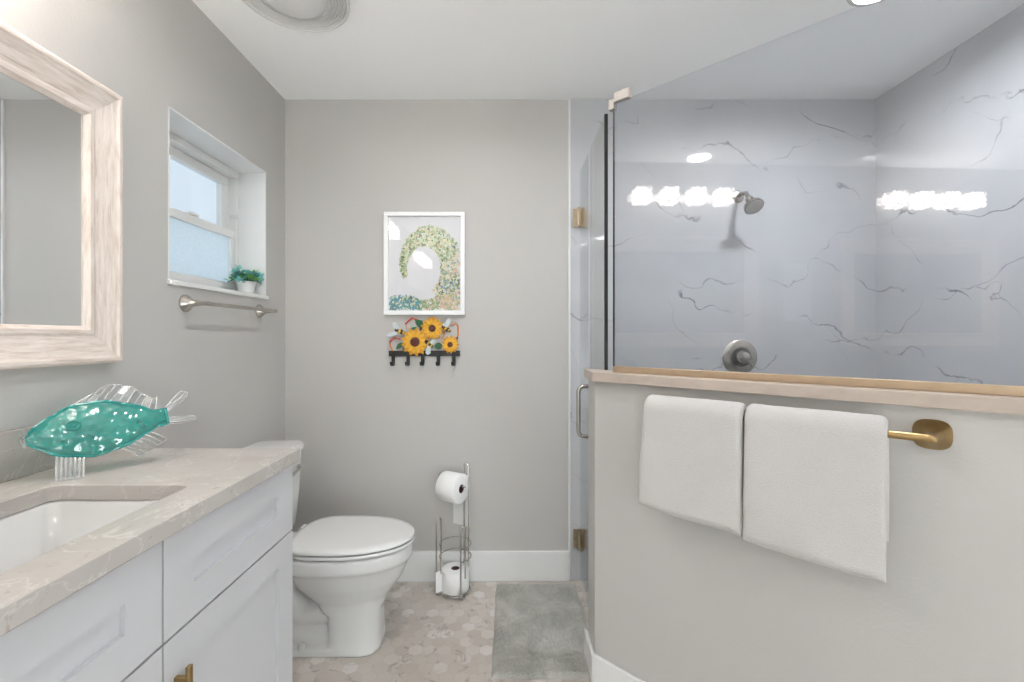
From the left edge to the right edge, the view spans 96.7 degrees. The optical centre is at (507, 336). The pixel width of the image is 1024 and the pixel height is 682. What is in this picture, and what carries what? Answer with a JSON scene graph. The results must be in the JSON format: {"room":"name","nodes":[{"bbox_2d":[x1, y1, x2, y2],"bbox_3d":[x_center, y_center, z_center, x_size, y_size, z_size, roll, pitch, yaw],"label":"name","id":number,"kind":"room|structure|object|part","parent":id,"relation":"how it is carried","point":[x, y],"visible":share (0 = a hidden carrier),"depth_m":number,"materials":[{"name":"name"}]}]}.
{"room":"bathroom","nodes":[
{"label":"bathroom","id":0,"kind":"room"},
{"bbox_2d":[0,0,284,447],"bbox_3d":[-1.232,0.015,0.005,0.200,2.440,5.010,0,0,0],"label":"wall","id":1,"kind":"structure","parent":0,"point":[156,55],"depth_m":1.50,"materials":[{"name":"grey paint"}]},
{"bbox_2d":[0,410,121,482],"bbox_3d":[-1.121,0.265,0.566,0.020,0.110,1.491,0,0,0],"label":"backsplash","id":2,"kind":"structure","parent":1,"relation":"attached to","point":[98,433],"depth_m":1.12,"materials":[{"name":"beige stone"}]},
{"bbox_2d":[0,21,122,369],"bbox_3d":[-1.115,-0.307,0.726,0.033,0.757,1.152,0,0,0],"label":"wall mirror","id":3,"kind":"object","parent":1,"relation":"attached to","point":[61,129],"visible":1,"depth_m":1.13,"materials":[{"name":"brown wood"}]},
{"bbox_2d":[0,72,81,325],"bbox_3d":[-1.127,-0.307,0.726,0.007,0.573,0.968,0,0,0],"label":"mirror glass","id":4,"kind":"object","parent":3,"relation":"on","point":[41,125],"depth_m":1.09,"materials":[{"name":"silver mirror"}]},
{"bbox_3d":[-1.115,-0.636,0.726,0.033,0.100,1.152,0,0,0],"label":"frame rail","id":5,"kind":"part","parent":3,"relation":"part of","materials":[{"name":"white wood"}]},
{"bbox_3d":[-1.115,0.021,0.726,0.033,0.100,1.152,0,0,0],"label":"frame rail","id":6,"kind":"part","parent":3,"relation":"part of","materials":[{"name":"white wood"}]},
{"bbox_2d":[170,132,238,290],"bbox_3d":[-1.288,-0.478,1.821,0.073,0.574,0.601,0,0,0],"label":"window","id":7,"kind":"structure","parent":1,"relation":"in","point":[202,252],"depth_m":1.92,"materials":[{"name":"white paint"}]},
{"bbox_3d":[-1.305,-0.600,1.821,0.030,0.270,0.561,0,0,0],"label":"sash","id":8,"kind":"part","parent":7,"relation":"part of","materials":[{"name":"white paint"}]},
{"bbox_3d":[-1.273,-0.348,1.821,0.004,0.214,0.511,0,0,0],"label":"pane","id":9,"kind":"part","parent":7,"relation":"part of","materials":[{"name":"clear glass"}]},
{"bbox_3d":[-1.274,-0.349,1.821,0.029,0.276,0.561,0,0,0],"label":"sash","id":10,"kind":"part","parent":7,"relation":"part of","materials":[{"name":"white paint"}]},
{"bbox_2d":[168,106,265,295],"bbox_3d":[-1.199,-0.474,1.821,0.136,0.594,0.613,0,0,0],"label":"window recess","id":11,"kind":"object","parent":1,"relation":"in","point":[252,179],"depth_m":2.12,"materials":[{"name":"white paint"}]},
{"bbox_2d":[167,280,268,299],"bbox_3d":[-1.194,-0.183,1.821,0.147,0.016,0.621,0,0,0],"label":"window sill","id":12,"kind":"structure","parent":1,"relation":"attached to","point":[169,282],"depth_m":1.73,"materials":[{"name":"white paint"}]},
{"bbox_2d":[223,265,263,293],"bbox_3d":[-1.172,-0.257,2.050,0.160,0.131,0.140,0,0,0],"label":"potted plant","id":13,"kind":"object","parent":12,"relation":"on","point":[250,277],"visible":0.98,"depth_m":2.03,"materials":[{"name":"green plant"}]},
{"bbox_3d":[-1.188,-0.222,2.066,0.079,0.060,0.079,0,0,0],"label":"pot","id":14,"kind":"part","parent":13,"relation":"part of","materials":[{"name":"white ceramic"}]},
{"bbox_2d":[179,294,277,317],"bbox_3d":[-1.091,-0.118,1.833,0.082,0.062,0.537,0,0,0],"label":"towel bar","id":15,"kind":"object","parent":1,"relation":"attached to","point":[186,303],"visible":1,"depth_m":1.64,"materials":[{"name":"silver metal"}]},
{"bbox_3d":[-1.091,-0.118,1.595,0.082,0.062,0.062,0,0,0],"label":"post","id":16,"kind":"part","parent":15,"relation":"part of","materials":[{"name":"silver metal"}]},
{"bbox_3d":[-1.059,-0.118,1.833,0.015,0.015,0.465,0,0,0],"label":"rod","id":17,"kind":"part","parent":15,"relation":"part of","materials":[{"name":"silver metal"}]},
{"bbox_3d":[-1.091,-0.118,2.070,0.082,0.062,0.062,0,0,0],"label":"post","id":18,"kind":"part","parent":15,"relation":"part of","materials":[{"name":"silver metal"}]},
{"bbox_2d":[285,100,567,550],"bbox_3d":[-0.508,0.015,2.370,1.647,2.440,0.120,0,0,0],"label":"wall","id":19,"kind":"structure","parent":0,"point":[377,436],"depth_m":2.31,"materials":[{"name":"grey paint"}]},
{"bbox_2d":[386,316,459,365],"bbox_3d":[-0.427,0.019,2.284,0.369,0.250,0.046,0,0,0],"label":"hook rack","id":20,"kind":"object","parent":19,"relation":"attached to","point":[415,342],"visible":1,"depth_m":2.29,"materials":[{"name":"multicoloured metal"}]},
{"bbox_3d":[-0.423,0.083,2.303,0.360,0.028,0.006,0,0,0],"label":"rail","id":21,"kind":"part","parent":20,"relation":"part of","materials":[{"name":"black metal"}]},
{"bbox_2d":[384,212,464,314],"bbox_3d":[-0.421,-0.371,2.297,0.406,0.518,0.026,0,0,0],"label":"framed picture","id":22,"kind":"object","parent":19,"relation":"attached to","point":[424,252],"visible":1,"depth_m":2.30,"materials":[{"name":"paper"}]},
{"bbox_2d":[397,551,568,581],"bbox_3d":[-0.413,1.159,2.302,1.438,0.152,0.016,0,0,0],"label":"baseboard","id":23,"kind":"structure","parent":19,"relation":"attached to","point":[484,566],"depth_m":2.29,"materials":[{"name":"white paint"}]},
{"bbox_2d":[568,99,569,580],"bbox_3d":[0.311,0.015,2.311,0.010,2.440,0.019,0,0,0],"label":"trim","id":24,"kind":"structure","parent":19,"relation":"attached to","point":[568,99],"depth_m":2.30,"materials":[{"name":"white paint"}]},
{"bbox_2d":[292,581,589,681],"bbox_3d":[0.316,1.285,0.005,3.495,0.100,5.010,0,0,0],"label":"floor","id":25,"kind":"structure","parent":0,"point":[429,637],"depth_m":1.82,"materials":[{"name":"tile"}]},
{"bbox_2d":[0,542,161,681],"bbox_3d":[-0.858,0.795,0.566,0.545,0.879,0.489,0,0,0],"label":"vanity cabinet","id":26,"kind":"object","parent":25,"relation":"on","point":[110,629],"visible":0.79,"depth_m":0.69,"materials":[{"name":"white paint"}]},
{"bbox_3d":[-0.625,0.836,0.566,0.020,0.568,0.486,0,0,0],"label":"door","id":27,"kind":"part","parent":26,"relation":"part of","materials":[{"name":"white paint"}]},
{"bbox_2d":[159,465,291,681],"bbox_3d":[-0.858,0.795,1.056,0.545,0.879,0.489,0,0,0],"label":"vanity cabinet","id":28,"kind":"object","parent":25,"relation":"on","point":[227,574],"visible":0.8,"depth_m":1.03,"materials":[{"name":"white paint"}]},
{"bbox_2d":[0,448,299,636],"bbox_3d":[-0.865,0.337,0.566,0.533,0.034,1.491,0,0,0],"label":"countertop","id":29,"kind":"structure","parent":28,"relation":"on","point":[188,484],"depth_m":0.95,"materials":[{"name":"beige stone"}]},
{"bbox_2d":[0,500,157,573],"bbox_3d":[-0.836,0.430,0.733,0.348,0.151,0.555,0,0,0],"label":"sink basin","id":30,"kind":"object","parent":29,"relation":"in","point":[26,535],"visible":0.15,"depth_m":0.97,"materials":[{"name":"white ceramic"}]},
{"bbox_2d":[19,384,189,465],"bbox_3d":[-0.966,0.218,1.119,0.099,0.201,0.321,0,0,30],"label":"fish","id":31,"kind":"object","parent":29,"relation":"on","point":[32,429],"visible":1,"depth_m":1.09},
{"bbox_3d":[-0.600,0.676,0.841,0.030,0.138,0.012,0,0,0],"label":"handle","id":32,"kind":"part","parent":28,"relation":"part of","materials":[{"name":"gold metal"}]},
{"bbox_2d":[244,440,414,656],"bbox_3d":[-0.750,0.869,1.856,0.739,0.804,0.408,0,0,0],"label":"toilet","id":33,"kind":"object","parent":25,"relation":"on","point":[345,569],"visible":0.62,"depth_m":1.76,"materials":[{"name":"white ceramic"}]},
{"bbox_3d":[-1.012,0.483,1.856,0.215,0.033,0.408,0,0,0],"label":"tank lid","id":34,"kind":"part","parent":33,"relation":"part of","materials":[{"name":"white ceramic"}]},
{"bbox_3d":[-0.909,0.572,1.958,0.019,0.032,0.097,0,0,-7],"label":"flush lever","id":35,"kind":"part","parent":33,"relation":"part of","materials":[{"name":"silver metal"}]},
{"bbox_3d":[-1.016,0.666,1.856,0.197,0.330,0.390,0,0,0],"label":"tank","id":36,"kind":"part","parent":33,"relation":"part of","materials":[{"name":"white ceramic"}]},
{"bbox_3d":[-0.745,1.052,1.856,0.710,0.438,0.353,0,0,0],"label":"bowl","id":37,"kind":"part","parent":33,"relation":"part of","materials":[{"name":"white ceramic"}]},
{"bbox_3d":[-0.621,0.824,1.856,0.479,0.017,0.356,0,0,0],"label":"seat","id":38,"kind":"part","parent":33,"relation":"part of","materials":[{"name":"white plastic"}]},
{"bbox_3d":[-0.622,0.803,1.856,0.482,0.023,0.356,0,0,0],"label":"lid","id":39,"kind":"part","parent":33,"relation":"part of","materials":[{"name":"white plastic"}]},
{"bbox_2d":[435,462,471,600],"bbox_3d":[-0.261,0.926,2.204,0.170,0.624,0.159,0,0,0],"label":"toilet paper stand","id":40,"kind":"object","parent":25,"relation":"on","point":[464,537],"visible":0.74,"depth_m":2.17,"materials":[{"name":"silver metal"}]},
{"bbox_3d":[-0.332,1.044,2.177,0.030,0.369,0.008,0,0,-24],"label":"hairpin post","id":41,"kind":"part","parent":40,"relation":"part of","materials":[{"name":"silver metal"}]},
{"bbox_2d":[436,562,468,595],"bbox_3d":[-0.259,1.169,2.206,0.138,0.100,0.131,0,0,17],"label":"toilet paper roll","id":42,"kind":"object","parent":40,"relation":"in","point":[448,582],"visible":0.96,"depth_m":2.16,"materials":[{"name":"paper"}]},
{"bbox_2d":[435,471,469,526],"bbox_3d":[-0.267,0.797,2.207,0.105,0.280,0.145,0,0,30],"label":"toilet paper roll","id":43,"kind":"object","parent":40,"relation":"hanging from","point":[448,484],"visible":0.98,"depth_m":2.18,"materials":[{"name":"paper"}]},
{"bbox_2d":[440,585,470,598],"bbox_3d":[-0.255,1.223,2.205,0.151,0.007,0.151,0,0,0],"label":"stand base","id":44,"kind":"object","parent":40,"relation":"attached to","point":[464,595],"depth_m":2.14,"materials":[{"name":"silver metal"}]},
{"bbox_2d":[439,536,471,549],"bbox_3d":[-0.255,1.000,2.210,0.158,0.006,0.147,0,0,0],"label":"ring","id":45,"kind":"object","parent":40,"relation":"on","point":[440,543],"depth_m":2.21,"materials":[{"name":"silver metal"}]},
{"bbox_2d":[439,548,471,562],"bbox_3d":[-0.255,1.060,2.210,0.158,0.006,0.147,0,0,0],"label":"ring","id":46,"kind":"object","parent":40,"relation":"on","point":[440,556],"depth_m":2.20,"materials":[{"name":"silver metal"}]},
{"bbox_3d":[-0.211,1.057,2.135,0.030,0.344,0.008,0,0,-24],"label":"hairpin post","id":47,"kind":"part","parent":40,"relation":"part of","materials":[{"name":"silver metal"}]},
{"bbox_2d":[491,583,589,678],"bbox_3d":[0.140,1.224,1.953,0.404,0.019,0.627,0,0,0],"label":"bath mat","id":48,"kind":"object","parent":25,"relation":"on","point":[539,628],"visible":0.94,"depth_m":1.87,"materials":[{"name":"grey fabric"}]},
{"bbox_2d":[192,0,1023,99],"bbox_3d":[0.316,-1.255,0.005,3.495,0.100,5.010,0,0,0],"label":"ceiling","id":49,"kind":"structure","parent":0,"point":[384,49],"depth_m":1.88,"materials":[{"name":"white paint"}]},
{"bbox_2d":[242,0,349,31],"bbox_3d":[-0.755,-1.189,1.595,0.380,0.030,0.380,0,0,0],"label":"exhaust fan","id":50,"kind":"object","parent":49,"relation":"attached to","point":[301,15],"visible":1,"depth_m":1.67,"materials":[{"name":"white plastic"}]},
{"bbox_2d":[847,0,883,6],"bbox_3d":[1.277,-1.202,1.570,0.176,0.006,0.176,0,0,0],"label":"recessed light","id":51,"kind":"object","parent":49,"relation":"in","point":[856,3],"visible":1,"depth_m":1.64,"materials":[{"name":"white plastic"}]},
{"bbox_2d":[570,99,875,580],"bbox_3d":[1.089,0.015,2.368,1.548,2.440,0.124,0,0,0],"label":"tiled wall","id":52,"kind":"structure","parent":0,"point":[793,279],"depth_m":2.31,"materials":[{"name":"stone"}]},
{"bbox_2d":[573,114,607,607],"bbox_3d":[0.366,0.201,2.000,0.135,2.064,0.612,0,0,0],"label":"shower door","id":53,"kind":"structure","parent":52,"relation":"attached to","point":[579,215],"depth_m":1.70,"materials":[{"name":"clear glass"}]},
{"bbox_3d":[0.366,1.017,2.267,0.026,0.088,0.048,0,0,0],"label":"hinge plate","id":54,"kind":"part","parent":53,"relation":"part of","materials":[{"name":"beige metal"}]},
{"bbox_3d":[0.366,-0.601,2.267,0.026,0.088,0.048,0,0,0],"label":"hinge plate","id":55,"kind":"part","parent":53,"relation":"part of","materials":[{"name":"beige metal"}]},
{"bbox_3d":[0.366,0.325,1.990,0.135,0.239,0.019,0,0,0],"label":"pull handle","id":56,"kind":"part","parent":53,"relation":"part of","materials":[{"name":"silver metal"}]},
{"bbox_2d":[722,340,756,371],"bbox_3d":[1.173,0.102,2.275,0.176,0.176,0.063,0,0,0],"label":"shower valve","id":57,"kind":"object","parent":52,"relation":"attached to","point":[738,355],"visible":0.95,"depth_m":2.29,"materials":[{"name":"silver metal"}]},
{"bbox_3d":[1.177,0.109,2.264,0.076,0.081,0.042,0,0,0],"label":"lever handle","id":58,"kind":"part","parent":57,"relation":"part of","materials":[{"name":"silver metal"}]},
{"bbox_2d":[731,191,763,214],"bbox_3d":[1.163,-0.664,2.211,0.090,0.154,0.192,0,0,0],"label":"shower","id":59,"kind":"object","parent":52,"relation":"attached to","point":[752,205],"visible":1,"depth_m":2.16,"materials":[{"name":"silver metal"}]},
{"bbox_3d":[1.162,-0.693,2.245,0.025,0.062,0.123,0,0,0],"label":"shower arm","id":60,"kind":"part","parent":59,"relation":"part of","materials":[{"name":"silver metal"}]},
{"bbox_2d":[588,379,1023,681],"bbox_3d":[1.086,0.696,0.943,2.231,1.079,0.093,0,0,43],"label":"wall","id":61,"kind":"structure","parent":0,"point":[671,598],"depth_m":1.15,"materials":[{"name":"grey paint"}]},
{"bbox_2d":[584,629,644,681],"bbox_3d":[1.047,1.179,0.909,0.103,0.113,2.263,0,0,-44],"label":"baseboard","id":62,"kind":"structure","parent":61,"relation":"attached to","point":[600,669],"depth_m":1.58,"materials":[{"name":"white paint"}]},
{"bbox_2d":[584,369,1023,414],"bbox_3d":[1.079,0.140,0.941,2.283,0.033,0.130,0,0,43],"label":"wall cap","id":63,"kind":"object","parent":61,"relation":"on","point":[1014,405],"visible":0.96,"depth_m":1.12,"materials":[{"name":"beige stone"}]},
{"bbox_2d":[609,87,1023,396],"bbox_3d":[1.102,-0.365,0.908,2.048,0.976,0.026,0,0,44],"label":"glass frame","id":64,"kind":"object","parent":63,"relation":"on","point":[625,94],"visible":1,"depth_m":1.21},
{"bbox_2d":[665,395,952,449],"bbox_3d":[0.693,0.216,1.197,0.684,0.067,0.079,0,0,43],"label":"towel bar","id":65,"kind":"object","parent":61,"relation":"attached to","point":[933,434],"visible":0.48,"depth_m":0.99,"materials":[{"name":"gold metal"}]},
{"bbox_2d":[638,394,746,535],"bbox_3d":[0.523,0.349,1.311,0.298,0.348,0.089,0,0,43],"label":"hand towel","id":66,"kind":"object","parent":65,"relation":"hanging from","point":[691,465],"visible":0.97,"depth_m":1.26,"materials":[{"name":"white fabric"}]},
{"bbox_2d":[743,404,888,582],"bbox_3d":[0.737,0.356,1.108,0.291,0.362,0.090,0,0,43],"label":"hand towel","id":67,"kind":"object","parent":65,"relation":"hanging from","point":[816,487],"visible":1,"depth_m":1.06,"materials":[{"name":"white fabric"}]},
{"bbox_3d":[0.672,0.216,1.175,0.618,0.017,0.017,0,0,43],"label":"rod","id":68,"kind":"part","parent":65,"relation":"part of","materials":[{"name":"gold metal"}]},
{"bbox_3d":[0.917,0.216,0.985,0.067,0.067,0.079,0,0,44],"label":"post","id":69,"kind":"part","parent":65,"relation":"part of","materials":[{"name":"gold metal"}]},
{"bbox_2d":[876,4,1023,385],"bbox_3d":[1.963,0.015,1.240,0.200,2.440,2.380,0,0,0],"label":"tiled wall","id":70,"kind":"structure","parent":0,"point":[950,135],"depth_m":1.91,"materials":[{"name":"stone"}]}
]}

